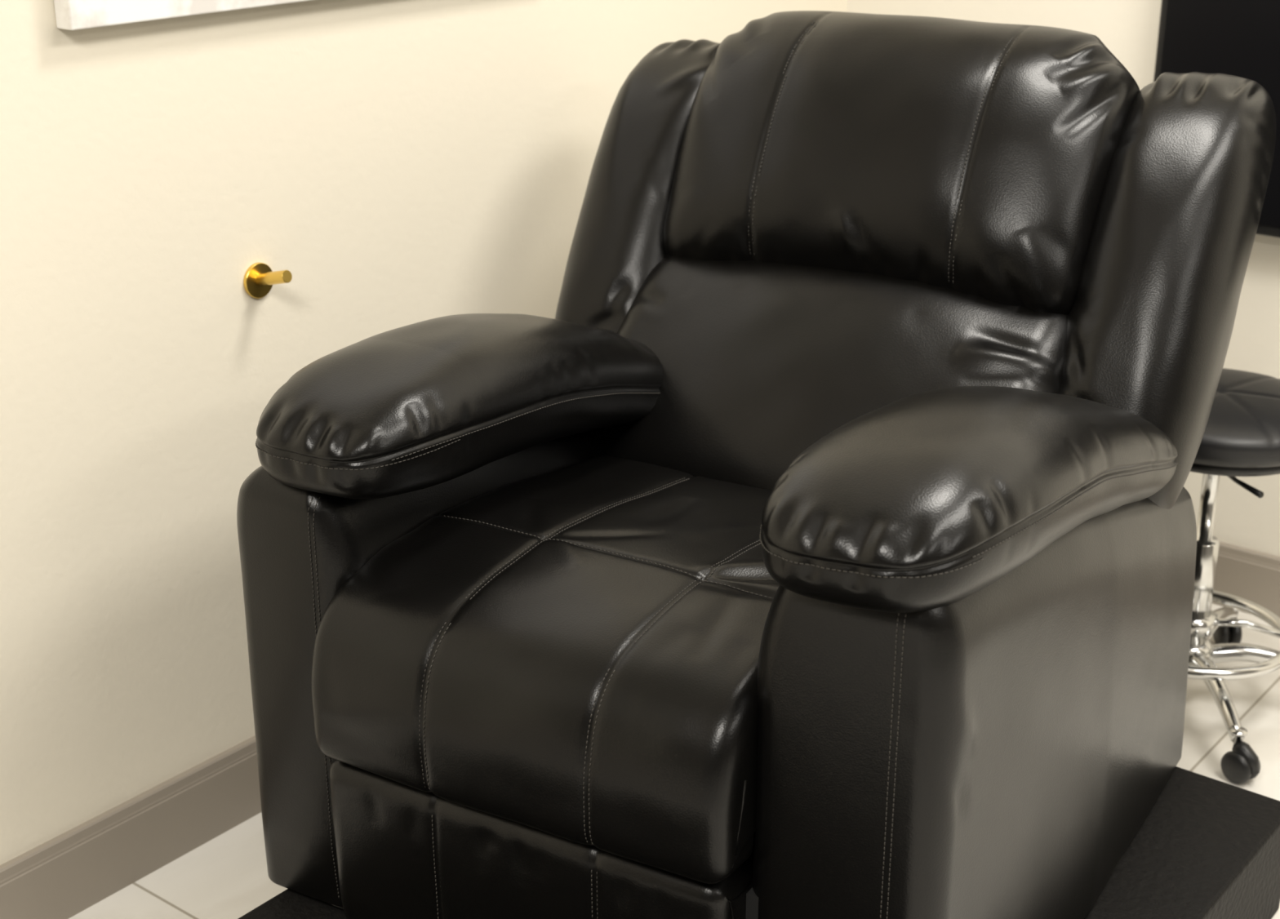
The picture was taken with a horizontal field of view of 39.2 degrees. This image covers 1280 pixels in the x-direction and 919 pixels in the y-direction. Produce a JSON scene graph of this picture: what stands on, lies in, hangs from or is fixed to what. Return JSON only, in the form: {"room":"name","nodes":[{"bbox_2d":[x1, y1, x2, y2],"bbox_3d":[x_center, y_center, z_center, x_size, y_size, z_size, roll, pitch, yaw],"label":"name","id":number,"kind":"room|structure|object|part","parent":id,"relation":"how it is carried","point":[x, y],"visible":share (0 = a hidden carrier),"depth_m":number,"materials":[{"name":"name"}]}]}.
{"room":"beauty salon","nodes":[
{"label":"beauty salon","id":0,"kind":"room"},
{"bbox_2d":[0,0,847,865],"bbox_3d":[-1.617,-0.267,1.351,0.100,2.700,6.740,16,26,35],"label":"wall","id":1,"kind":"structure","parent":0,"point":[406,162],"depth_m":2.65,"materials":[{"name":"beige paint"}]},
{"bbox_2d":[0,735,261,918],"bbox_3d":[-1.572,0.945,1.778,0.016,0.131,6.540,16,26,35],"label":"baseboard","id":2,"kind":"structure","parent":1,"relation":"attached to","point":[65,875],"depth_m":2.72,"materials":[{"name":"beige paint"}]},
{"bbox_2d":[53,0,314,31],"bbox_3d":[-0.450,-0.992,2.550,0.034,0.650,0.950,16,26,35],"label":"picture","id":3,"kind":"object","parent":1,"relation":"attached to","point":[70,15],"visible":1,"depth_m":2.37},
{"bbox_2d":[243,262,292,298],"bbox_3d":[-0.545,-0.261,2.669,0.071,0.054,0.054,16,26,35],"label":"wall hook","id":4,"kind":"object","parent":1,"relation":"attached to","point":[260,278],"visible":1,"depth_m":2.67,"materials":[{"name":"gold metal"}]},
{"bbox_2d":[68,604,1279,918],"bbox_3d":[0.413,1.611,0.367,5.260,0.100,6.740,16,26,35],"label":"floor","id":5,"kind":"structure","parent":0,"point":[226,877],"depth_m":2.84,"materials":[{"name":"tile"}]},
{"bbox_2d":[237,766,1279,918],"bbox_3d":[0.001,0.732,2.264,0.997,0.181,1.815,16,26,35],"label":"rug","id":6,"kind":"object","parent":5,"relation":"on","point":[1206,847],"visible":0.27,"depth_m":2.50,"materials":[{"name":"black fabric"}]},
{"bbox_2d":[236,10,1275,918],"bbox_3d":[0.190,-0.016,2.480,1.040,1.058,1.326,12,24,28],"label":"recliner armchair","id":7,"kind":"object","parent":6,"relation":"on","point":[826,546],"visible":1,"depth_m":2.21,"materials":[{"name":"black leather"}]},
{"bbox_3d":[-0.203,0.148,2.672,0.231,0.603,0.992,12,24,28],"label":"panel","id":8,"kind":"part","parent":7,"relation":"part of","materials":[{"name":"black leather"}]},
{"bbox_2d":[311,455,779,884],"bbox_3d":[0.035,0.190,2.322,0.575,0.253,0.780,12,24,28],"label":"seat cushion","id":9,"kind":"object","parent":7,"relation":"on","point":[562,656],"depth_m":2.06,"materials":[{"name":"black leather"}]},
{"bbox_3d":[0.111,0.312,2.494,0.610,0.370,0.900,12,24,28],"label":"frame","id":10,"kind":"part","parent":7,"relation":"part of","materials":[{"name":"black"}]},
{"bbox_2d":[589,255,1067,490],"bbox_3d":[0.281,-0.095,2.635,0.693,0.372,0.422,12,24,28],"label":"lumbar cushion","id":11,"kind":"object","parent":7,"relation":"on","point":[737,366],"depth_m":2.55,"materials":[{"name":"black leather"}]},
{"bbox_2d":[662,10,1139,315],"bbox_3d":[0.388,-0.449,2.695,0.670,0.402,0.357,12,24,28],"label":"pillow","id":12,"kind":"object","parent":7,"relation":"on","point":[971,166],"depth_m":2.56,"materials":[{"name":"black leather"}]},
{"bbox_3d":[0.472,0.270,2.293,0.266,0.645,0.991,12,24,28],"label":"panel","id":13,"kind":"part","parent":7,"relation":"part of","materials":[{"name":"black leather"}]},
{"bbox_2d":[1187,368,1279,783],"bbox_3d":[0.992,0.156,3.180,0.574,0.600,0.567,16,26,35],"label":"stool","id":14,"kind":"object","parent":5,"relation":"on","point":[1241,437],"visible":0.48,"depth_m":3.06,"materials":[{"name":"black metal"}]},
{"bbox_3d":[0.990,-0.076,3.072,0.390,0.090,0.390,16,26,35],"label":"seat","id":15,"kind":"part","parent":14,"relation":"part of","materials":[{"name":"black leather"}]},
{"bbox_3d":[1.006,0.032,3.031,0.012,0.015,0.157,-5,21,-12],"label":"lever","id":16,"kind":"part","parent":14,"relation":"part of","materials":[{"name":"black plastic"}]},
{"bbox_2d":[847,0,1279,556],"bbox_3d":[2.462,-0.633,2.304,5.060,2.700,0.100,16,26,35],"label":"wall","id":17,"kind":"structure","parent":0,"point":[1128,28],"depth_m":3.50,"materials":[{"name":"white paint"}]},
{"bbox_2d":[1153,0,1279,237],"bbox_3d":[1.423,-0.661,3.062,1.120,0.660,0.052,16,26,35],"label":"wall-mounted television","id":18,"kind":"object","parent":17,"relation":"attached to","point":[1241,38],"visible":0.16,"depth_m":3.29,"materials":[{"name":"black plastic"}]},
{"bbox_2d":[1212,541,1279,617],"bbox_3d":[2.426,0.583,2.722,5.060,0.131,0.016,16,26,35],"label":"baseboard","id":19,"kind":"structure","parent":17,"relation":"attached to","point":[1250,575],"depth_m":3.59,"materials":[{"name":"beige paint"}]}
]}

